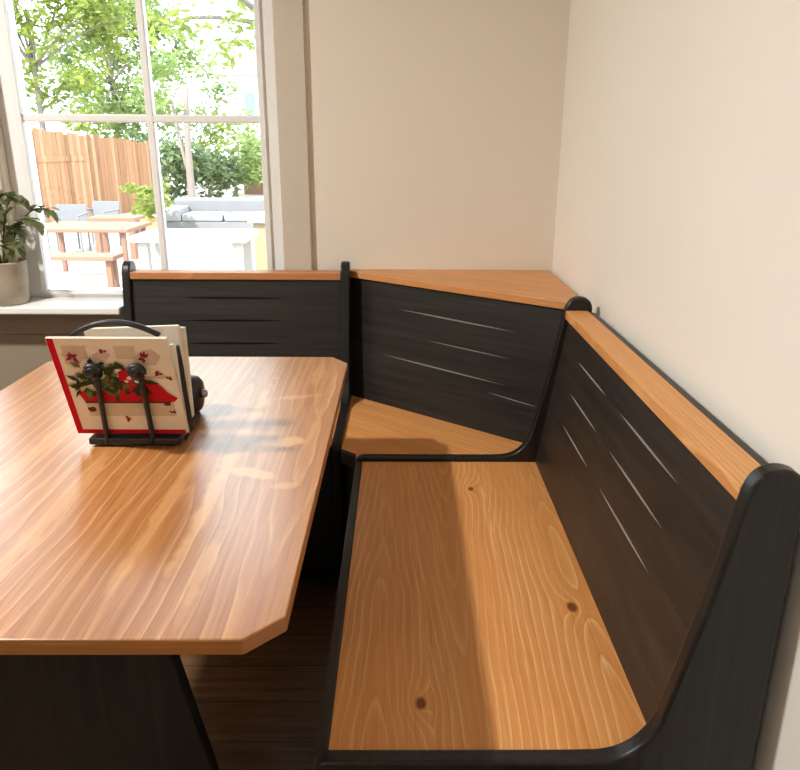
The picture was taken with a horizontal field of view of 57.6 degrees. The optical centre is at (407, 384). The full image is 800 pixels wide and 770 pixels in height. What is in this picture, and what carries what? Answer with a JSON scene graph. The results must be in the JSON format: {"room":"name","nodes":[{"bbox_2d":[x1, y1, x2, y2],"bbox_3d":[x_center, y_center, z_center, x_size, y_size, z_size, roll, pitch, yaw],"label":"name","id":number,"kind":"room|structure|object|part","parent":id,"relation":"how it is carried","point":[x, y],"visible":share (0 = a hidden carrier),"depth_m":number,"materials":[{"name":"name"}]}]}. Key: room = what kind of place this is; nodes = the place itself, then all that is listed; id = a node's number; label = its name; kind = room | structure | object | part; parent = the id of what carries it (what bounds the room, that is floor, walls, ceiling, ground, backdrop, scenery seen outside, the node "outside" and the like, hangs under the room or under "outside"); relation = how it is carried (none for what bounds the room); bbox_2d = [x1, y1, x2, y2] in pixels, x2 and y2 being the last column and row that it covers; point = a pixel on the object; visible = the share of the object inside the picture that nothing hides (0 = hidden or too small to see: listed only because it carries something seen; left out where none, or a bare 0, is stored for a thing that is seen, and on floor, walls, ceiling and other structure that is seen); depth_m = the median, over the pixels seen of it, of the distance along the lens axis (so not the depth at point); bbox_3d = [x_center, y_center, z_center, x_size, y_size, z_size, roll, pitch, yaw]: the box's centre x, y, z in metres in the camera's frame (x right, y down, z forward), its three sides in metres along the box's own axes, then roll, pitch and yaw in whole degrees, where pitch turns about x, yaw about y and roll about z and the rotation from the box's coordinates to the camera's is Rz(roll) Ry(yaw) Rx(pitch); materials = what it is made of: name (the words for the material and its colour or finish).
{"room":"dining room","nodes":[
{"label":"dining room","id":0,"kind":"room"},
{"bbox_2d":[180,572,337,769],"bbox_3d":[-1.799,1.280,0.217,4.600,0.050,5.200,0,18,-1],"label":"floor","id":1,"kind":"structure","parent":0,"point":[259,708],"depth_m":1.78,"materials":[{"name":"brown wood"}]},
{"bbox_2d":[0,357,347,769],"bbox_3d":[-0.523,0.459,1.455,0.750,0.748,1.128,0,18,-1],"label":"dining table","id":2,"kind":"object","parent":1,"relation":"on","point":[118,563],"visible":0.83,"depth_m":1.11,"materials":[{"name":"brown wood"}]},
{"bbox_3d":[-0.520,0.570,1.153,0.549,0.727,0.028,0,18,-1],"label":"trestle panel","id":3,"kind":"part","parent":2,"relation":"part of","materials":[{"name":"black paint"}]},
{"bbox_2d":[69,319,200,445],"bbox_3d":[-0.493,-0.011,1.324,0.222,0.227,0.210,0,18,-1],"label":"napkin holder","id":4,"kind":"object","parent":2,"relation":"on","point":[93,371],"visible":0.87,"depth_m":1.28,"materials":[{"name":"black metal"}]},
{"bbox_3d":[-0.520,-0.095,1.282,0.168,0.043,0.013,0,18,-1],"label":"handle","id":5,"kind":"part","parent":4,"relation":"part of","materials":[{"name":"black metal"}]},
{"bbox_2d":[45,336,189,433],"bbox_3d":[-0.494,0.004,1.260,0.202,0.196,0.075,0,18,-1],"label":"book","id":6,"kind":"object","parent":4,"relation":"in","point":[124,407],"visible":0.98,"depth_m":1.25,"materials":[{"name":"beige paper"}]},
{"bbox_2d":[84,325,194,417],"bbox_3d":[-0.493,-0.024,1.357,0.174,0.194,0.061,0,18,-1],"label":"napkin wad","id":7,"kind":"object","parent":4,"relation":"in","point":[176,334],"visible":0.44,"depth_m":1.31,"materials":[{"name":"beige paper"}]},
{"bbox_2d":[169,344,184,403],"bbox_3d":[-0.494,0.003,1.302,0.182,0.178,0.082,0,18,-1],"label":"napkin wad","id":8,"kind":"object","parent":4,"relation":"in","point":[172,346],"visible":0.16,"depth_m":1.27,"materials":[{"name":"beige paper"}]},
{"bbox_2d":[191,375,207,410],"bbox_3d":[-0.439,0.019,1.466,0.079,0.080,0.080,0,18,-1],"label":"shaker","id":9,"kind":"object","parent":2,"relation":"on","point":[199,393],"visible":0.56,"depth_m":1.45,"materials":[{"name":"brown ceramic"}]},
{"bbox_2d":[122,260,351,588],"bbox_3d":[-0.551,0.101,2.282,0.728,0.908,0.520,0,18,-1],"label":"bench","id":10,"kind":"object","parent":1,"relation":"on","point":[223,313],"visible":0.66,"depth_m":2.36,"materials":[{"name":"black paint"}]},
{"bbox_3d":[-0.902,0.100,2.278,0.026,0.908,0.518,0,18,-1],"label":"panel","id":11,"kind":"part","parent":10,"relation":"part of","materials":[{"name":"black paint"}]},
{"bbox_3d":[-0.552,-0.143,2.390,0.674,0.403,0.083,0,18,-1],"label":"backrest","id":12,"kind":"part","parent":10,"relation":"part of","materials":[{"name":"black paint"}]},
{"bbox_3d":[-0.551,0.363,2.105,0.674,0.401,0.019,0,18,-1],"label":"seat rail","id":13,"kind":"part","parent":10,"relation":"part of","materials":[{"name":"black paint"}]},
{"bbox_3d":[-0.552,0.120,2.240,0.674,0.022,0.390,0,18,-1],"label":"seat","id":14,"kind":"part","parent":10,"relation":"part of","materials":[{"name":"brown wood"}]},
{"bbox_3d":[-0.201,0.102,2.285,0.028,0.908,0.518,0,18,-1],"label":"panel","id":15,"kind":"part","parent":10,"relation":"part of","materials":[{"name":"black paint"}]},
{"bbox_2d":[341,269,577,539],"bbox_3d":[0.142,0.126,2.273,0.658,0.875,0.597,0,18,-1],"label":"bench","id":16,"kind":"object","parent":1,"relation":"on","point":[443,361],"visible":0.83,"depth_m":2.18,"materials":[{"name":"brown wood"}]},
{"bbox_3d":[-0.156,0.410,2.104,0.017,0.438,0.134,-12,22,-33],"label":"panel","id":17,"kind":"part","parent":16,"relation":"part of","materials":[{"name":"black paint"}]},
{"bbox_3d":[0.138,0.117,2.263,0.650,0.022,0.580,0,18,-1],"label":"seat","id":18,"kind":"part","parent":16,"relation":"part of","materials":[{"name":"brown wood"}]},
{"bbox_3d":[0.101,-0.086,2.232,0.784,0.403,0.063,14,23,36],"label":"backrest","id":19,"kind":"part","parent":16,"relation":"part of","materials":[{"name":"black paint"}]},
{"bbox_2d":[313,296,799,769],"bbox_3d":[0.169,0.367,1.490,0.607,0.908,1.042,0,18,-1],"label":"bench","id":20,"kind":"object","parent":1,"relation":"on","point":[605,590],"visible":1,"depth_m":1.19,"materials":[{"name":"black paint"}]},
{"bbox_3d":[-0.126,0.550,1.548,0.019,0.401,0.990,0,18,-1],"label":"seat rail","id":21,"kind":"part","parent":20,"relation":"part of","materials":[{"name":"black paint"}]},
{"bbox_3d":[0.162,0.208,1.973,0.603,0.908,0.026,0,18,-1],"label":"panel","id":22,"kind":"part","parent":20,"relation":"part of","materials":[{"name":"black paint"}]},
{"bbox_3d":[0.122,0.372,1.492,0.475,0.022,0.990,0,18,-1],"label":"seat","id":23,"kind":"part","parent":20,"relation":"part of","materials":[{"name":"brown wood"}]},
{"bbox_3d":[0.171,0.527,1.008,0.603,0.908,0.026,0,18,-1],"label":"panel","id":24,"kind":"part","parent":20,"relation":"part of","materials":[{"name":"black paint"}]},
{"bbox_3d":[0.390,0.181,1.431,0.083,0.403,0.990,0,18,-1],"label":"backrest","id":25,"kind":"part","parent":20,"relation":"part of","materials":[{"name":"black paint"}]},
{"bbox_3d":[0.465,0.338,1.484,0.015,0.771,0.990,0,18,-1],"label":"rail","id":26,"kind":"part","parent":20,"relation":"part of","materials":[{"name":"black paint"}]},
{"bbox_2d":[0,0,570,272],"bbox_3d":[-1.815,-0.796,2.353,4.600,2.650,0.160,0,18,-1],"label":"wall","id":27,"kind":"structure","parent":0,"point":[435,126],"depth_m":2.29,"materials":[{"name":"paint"}]},
{"bbox_2d":[0,334,84,390],"bbox_3d":[-2.520,0.083,2.549,3.200,0.549,0.008,0,18,-1],"label":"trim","id":28,"kind":"structure","parent":27,"relation":"attached to","point":[20,354],"depth_m":2.49,"materials":[{"name":"beige paint"}]},
{"bbox_2d":[0,297,123,314],"bbox_3d":[-1.344,-0.270,2.431,2.089,0.022,0.210,0,18,-1],"label":"windowsill","id":29,"kind":"structure","parent":27,"relation":"attached to","point":[36,305],"depth_m":2.35,"materials":[{"name":"white paint"}]},
{"bbox_2d":[0,191,59,305],"bbox_3d":[-1.281,-0.468,2.309,0.400,0.430,0.198,0,18,-1],"label":"potted plant","id":30,"kind":"object","parent":29,"relation":"on","point":[14,281],"visible":1,"depth_m":2.31,"materials":[{"name":"green plant"}]},
{"bbox_3d":[-1.314,-0.337,2.377,0.150,0.139,0.150,0,18,-1],"label":"pot","id":31,"kind":"part","parent":30,"relation":"part of","materials":[{"name":"beige ceramic"}]},
{"bbox_2d":[0,312,124,334],"bbox_3d":[-1.337,-0.218,2.456,2.044,0.093,0.016,0,18,-1],"label":"trim","id":32,"kind":"structure","parent":27,"relation":"attached to","point":[9,323],"depth_m":2.45,"materials":[{"name":"beige paint"}]},
{"bbox_2d":[0,0,283,297],"bbox_3d":[-0.845,-0.919,2.371,0.890,1.315,0.185,0,18,-1],"label":"window","id":33,"kind":"structure","parent":27,"relation":"in","point":[15,117],"depth_m":2.32,"materials":[{"name":"white paint"}]},
{"bbox_3d":[-0.843,-0.901,2.308,0.758,1.210,0.003,0,18,-1],"label":"pane","id":34,"kind":"part","parent":33,"relation":"part of","materials":[{"name":"clear glass"}]},
{"bbox_3d":[-0.845,-0.927,2.394,0.890,1.315,0.138,0,18,-1],"label":"frame","id":35,"kind":"part","parent":33,"relation":"part of","materials":[{"name":"white paint"}]},
{"bbox_2d":[0,0,312,269],"bbox_3d":[-1.332,-0.939,2.214,2.064,1.385,0.022,0,18,-1],"label":"trim","id":36,"kind":"structure","parent":27,"relation":"attached to","point":[288,15],"depth_m":2.27,"materials":[{"name":"white paint"}]},
{"bbox_2d":[552,0,799,769],"bbox_3d":[0.588,0.029,-0.090,0.160,2.650,5.360,0,18,-1],"label":"wall","id":37,"kind":"structure","parent":0,"point":[677,221],"depth_m":1.22,"materials":[{"name":"paint"}]},
{"label":"outside","id":38,"kind":"structure","parent":0,"visible":0},
{"bbox_2d":[48,173,263,287],"bbox_3d":[-6.740,-6.784,25.680,34.000,0.100,47.700,0,18,-1],"label":"ground","id":39,"kind":"structure","parent":38,"point":[182,256],"depth_m":10.81,"materials":[{"name":"white concrete"}]},
{"bbox_2d":[44,204,91,251],"bbox_3d":[-5.170,-2.378,11.123,0.500,0.700,0.626,-3,19,-9],"label":"sling chair","id":40,"kind":"object","parent":39,"relation":"on","point":[68,212],"visible":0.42,"depth_m":11.27,"materials":[{"name":"grey fabric"}]},
{"bbox_3d":[-5.357,-2.116,10.871,0.030,0.360,0.030,-3,19,-9],"label":"leg","id":41,"kind":"part","parent":40,"relation":"part of","materials":[{"name":"grey metal"}]},
{"bbox_3d":[-5.428,-2.256,11.293,0.030,0.360,0.030,-3,19,-9],"label":"leg","id":42,"kind":"part","parent":40,"relation":"part of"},
{"bbox_3d":[-5.205,-2.630,11.281,0.492,0.320,0.162,-3,19,-9],"label":"backrest","id":43,"kind":"part","parent":40,"relation":"part of","materials":[{"name":"grey fabric"}]},
{"bbox_3d":[-4.893,-2.137,10.942,0.030,0.360,0.030,-3,19,-9],"label":"leg","id":44,"kind":"part","parent":40,"relation":"part of","materials":[{"name":"grey metal"}]},
{"bbox_3d":[-4.964,-2.277,11.364,0.030,0.360,0.030,-3,19,-9],"label":"leg","id":45,"kind":"part","parent":40,"relation":"part of","materials":[{"name":"grey metal"}]},
{"bbox_2d":[12,0,149,137],"bbox_3d":[-10.063,-9.231,19.534,6.324,8.366,3.755,0,18,-1],"label":"tree","id":46,"kind":"object","parent":39,"relation":"on","point":[103,22],"visible":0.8,"depth_m":19.57,"materials":[{"name":"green plant"}]},
{"bbox_2d":[49,252,123,287],"bbox_3d":[-3.752,-1.268,8.246,1.004,0.420,0.320,0,18,-1],"label":"garden bench","id":47,"kind":"object","parent":39,"relation":"on","point":[110,259],"visible":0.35,"depth_m":8.14,"materials":[{"name":"beige wood"}]},
{"bbox_3d":[-3.340,-1.222,8.192,0.060,0.370,0.060,0,18,-1],"label":"leg","id":48,"kind":"part","parent":47,"relation":"part of","materials":[{"name":"brown wood"}]},
{"bbox_3d":[-3.341,-1.266,8.325,0.060,0.370,0.060,0,18,-1],"label":"leg","id":49,"kind":"part","parent":47,"relation":"part of","materials":[{"name":"brown wood"}]},
{"bbox_2d":[31,127,154,222],"bbox_3d":[-6.723,-4.568,15.807,0.081,1.837,6.027,2,18,5],"label":"fence","id":50,"kind":"object","parent":39,"relation":"on","point":[72,168],"visible":0.57,"depth_m":15.37,"materials":[{"name":"brown wood"}]},
{"bbox_2d":[45,221,151,271],"bbox_3d":[-3.951,-1.685,9.149,1.251,0.640,0.900,0,18,-1],"label":"patio table","id":51,"kind":"object","parent":39,"relation":"on","point":[62,227],"visible":0.56,"depth_m":8.90,"materials":[{"name":"beige wood"}]},
{"bbox_3d":[-4.492,-1.779,9.495,0.055,0.595,0.055,0,18,-1],"label":"leg","id":52,"kind":"part","parent":51,"relation":"part of","materials":[{"name":"brown wood"}]},
{"bbox_3d":[-3.410,-1.548,8.818,0.055,0.595,0.055,0,18,-1],"label":"leg","id":53,"kind":"part","parent":51,"relation":"part of","materials":[{"name":"brown wood"}]},
{"bbox_2d":[77,201,120,248],"bbox_3d":[-4.975,-2.597,11.790,0.500,0.700,0.626,2,18,5],"label":"sling chair","id":54,"kind":"object","parent":39,"relation":"on","point":[98,207],"visible":0.4,"depth_m":11.94,"materials":[{"name":"grey fabric"}]},
{"bbox_3d":[-5.236,-2.354,11.591,0.030,0.360,0.030,2,18,5],"label":"leg","id":55,"kind":"part","parent":54,"relation":"part of","materials":[{"name":"grey metal"}]},
{"bbox_3d":[-4.952,-2.850,11.950,0.492,0.320,0.162,2,18,5],"label":"backrest","id":56,"kind":"part","parent":54,"relation":"part of","materials":[{"name":"grey fabric"}]},
{"bbox_3d":[-4.743,-2.791,11.664,0.030,0.030,0.530,2,18,5],"label":"arm","id":57,"kind":"part","parent":54,"relation":"part of"},
{"bbox_2d":[86,215,144,259],"bbox_3d":[-4.222,-2.161,10.648,0.691,0.600,0.450,0,18,-1],"label":"bench","id":58,"kind":"object","parent":39,"relation":"on","point":[102,243],"visible":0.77,"depth_m":10.53,"materials":[{"name":"brown wood"}]},
{"bbox_3d":[-4.467,-2.099,10.535,0.080,0.550,0.080,0,18,-1],"label":"leg","id":59,"kind":"part","parent":58,"relation":"part of","materials":[{"name":"brown wood"}]},
{"bbox_3d":[-4.469,-2.178,10.772,0.080,0.550,0.080,0,18,-1],"label":"leg","id":60,"kind":"part","parent":58,"relation":"part of","materials":[{"name":"brown wood"}]},
{"bbox_3d":[-3.976,-2.098,10.540,0.080,0.550,0.080,0,18,-1],"label":"leg","id":61,"kind":"part","parent":58,"relation":"part of","materials":[{"name":"brown wood"}]},
{"bbox_3d":[-3.978,-2.176,10.777,0.080,0.550,0.080,0,18,-1],"label":"leg","id":62,"kind":"part","parent":58,"relation":"part of","materials":[{"name":"brown wood"}]},
{"bbox_2d":[35,0,203,140],"bbox_3d":[-9.553,-10.437,24.099,4.980,7.793,4.446,-13,23,-35],"label":"tree","id":63,"kind":"object","parent":39,"relation":"on","point":[115,104],"visible":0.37,"depth_m":23.81,"materials":[{"name":"green plant"}]},
{"bbox_2d":[119,180,173,230],"bbox_3d":[-4.631,-3.130,12.929,0.889,1.001,0.690,0,18,-1],"label":"shrub","id":64,"kind":"object","parent":39,"relation":"on","point":[147,210],"visible":0.73,"depth_m":12.84,"materials":[{"name":"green plant"}]},
{"bbox_3d":[-4.635,-2.817,13.034,0.400,0.340,0.400,0,18,-1],"label":"pot","id":65,"kind":"part","parent":64,"relation":"part of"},
{"bbox_2d":[121,128,202,203],"bbox_3d":[-6.742,-5.957,19.997,2.395,2.089,2.175,0,18,-1],"label":"shrub","id":66,"kind":"object","parent":39,"relation":"on","point":[172,156],"visible":0.49,"depth_m":19.59,"materials":[{"name":"green plant"}]},
{"bbox_2d":[124,44,238,196],"bbox_3d":[-5.450,-6.225,17.832,2.593,3.794,1.675,0,18,-1],"label":"tree","id":67,"kind":"object","parent":39,"relation":"on","point":[186,154],"visible":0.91,"depth_m":17.55,"materials":[{"name":"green plant"}]},
{"bbox_2d":[157,103,224,186],"bbox_3d":[-8.292,-9.091,27.296,3.026,3.245,2.038,0,18,-1],"label":"shrub","id":68,"kind":"object","parent":39,"relation":"on","point":[205,129],"visible":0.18,"depth_m":26.91,"materials":[{"name":"green plant"}]},
{"bbox_2d":[131,0,254,69],"bbox_3d":[-1.852,-4.522,9.628,3.980,5.768,2.647,0,18,-1],"label":"tree","id":69,"kind":"object","parent":39,"relation":"on","point":[180,22],"visible":0.42,"depth_m":9.28,"materials":[{"name":"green plant"}]},
{"bbox_2d":[129,228,257,269],"bbox_3d":[-2.328,-1.361,8.139,1.221,0.680,0.750,0,18,-1],"label":"table","id":70,"kind":"object","parent":39,"relation":"on","point":[241,240],"visible":0.57,"depth_m":7.83,"materials":[{"name":"paint"}]},
{"bbox_3d":[-2.826,-1.246,7.894,0.100,0.610,0.100,0,18,-1],"label":"leg","id":71,"kind":"part","parent":70,"relation":"part of","materials":[{"name":"white paint"}]},
{"bbox_3d":[-2.830,-1.412,8.397,0.100,0.610,0.100,0,18,-1],"label":"leg","id":72,"kind":"part","parent":70,"relation":"part of","materials":[{"name":"white paint"}]},
{"bbox_3d":[-1.825,-1.243,7.904,0.100,0.610,0.100,0,18,-1],"label":"leg","id":73,"kind":"part","parent":70,"relation":"part of","materials":[{"name":"white paint"}]},
{"bbox_3d":[-1.830,-1.409,8.407,0.100,0.610,0.100,0,18,-1],"label":"leg","id":74,"kind":"part","parent":70,"relation":"part of","materials":[{"name":"white paint"}]},
{"bbox_2d":[170,143,245,197],"bbox_3d":[-5.585,-5.780,20.298,1.916,1.856,2.249,-12,22,-33],"label":"shrub","id":75,"kind":"object","parent":39,"relation":"on","point":[208,166],"visible":0.87,"depth_m":20.00,"materials":[{"name":"green plant"}]},
{"bbox_2d":[165,197,263,228],"bbox_3d":[-3.179,-3.263,13.996,2.683,0.600,0.920,0,18,-1],"label":"sofa","id":76,"kind":"object","parent":39,"relation":"on","point":[187,212],"visible":0.53,"depth_m":13.65,"materials":[{"name":"grey fabric"}]},
{"bbox_3d":[-4.369,-3.265,13.836,0.300,0.250,0.640,0,18,-1],"label":"armrest","id":77,"kind":"part","parent":76,"relation":"part of","materials":[{"name":"fabric"}]},
{"bbox_2d":[182,211,228,221],"bbox_3d":[-3.827,-3.208,13.850,0.764,0.140,0.620,0,18,-1],"label":"cushion","id":78,"kind":"object","parent":76,"relation":"on","point":[187,216],"depth_m":13.57,"materials":[{"name":"fabric"}]},
{"bbox_3d":[-3.181,-3.467,14.265,2.683,0.380,0.280,0,18,-1],"label":"backrest","id":79,"kind":"part","parent":76,"relation":"part of","materials":[{"name":"white fabric"}]},
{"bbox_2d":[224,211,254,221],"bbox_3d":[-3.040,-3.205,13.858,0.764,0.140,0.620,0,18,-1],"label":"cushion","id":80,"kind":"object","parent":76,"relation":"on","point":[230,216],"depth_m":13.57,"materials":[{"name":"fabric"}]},
{"bbox_2d":[193,108,260,196],"bbox_3d":[-5.563,-7.226,22.718,3.355,2.616,1.904,0,18,-1],"label":"shrub","id":81,"kind":"object","parent":39,"relation":"on","point":[218,143],"visible":0.24,"depth_m":22.43,"materials":[{"name":"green plant"}]},
{"bbox_2d":[215,47,259,164],"bbox_3d":[-6.005,-13.245,35.589,5.483,5.950,4.600,0,18,-1],"label":"house","id":82,"kind":"structure","parent":39,"relation":"on","point":[244,73],"depth_m":33.46,"materials":[{"name":"white paint"}]},
{"bbox_3d":[-7.252,-12.867,33.548,0.470,1.100,0.030,0,18,-1],"label":"pane","id":83,"kind":"part","parent":82,"relation":"part of","materials":[{"name":"clear glass"}]},
{"bbox_2d":[229,128,262,191],"bbox_3d":[-4.244,-6.338,21.009,2.058,2.025,2.247,0,18,-1],"label":"shrub","id":84,"kind":"object","parent":39,"relation":"on","point":[246,146],"visible":0.34,"depth_m":20.61,"materials":[{"name":"green plant"}]},
{"bbox_2d":[244,167,262,193],"bbox_3d":[-4.276,-7.325,24.897,2.482,1.450,2.250,0,18,-1],"label":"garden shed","id":85,"kind":"object","parent":39,"relation":"on","point":[253,190],"visible":0.07,"depth_m":24.14,"materials":[{"name":"brown wood"}]},
{"bbox_2d":[247,211,266,269],"bbox_3d":[-1.558,-1.871,9.584,0.917,0.750,0.720,0,18,-1],"label":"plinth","id":86,"kind":"object","parent":39,"relation":"on","point":[257,218],"visible":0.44,"depth_m":9.29,"materials":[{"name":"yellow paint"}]},
{"bbox_3d":[-1.556,-2.184,9.480,0.917,0.090,0.720,0,18,-1],"label":"lid","id":87,"kind":"part","parent":86,"relation":"part of","materials":[{"name":"white paint"}]}
]}

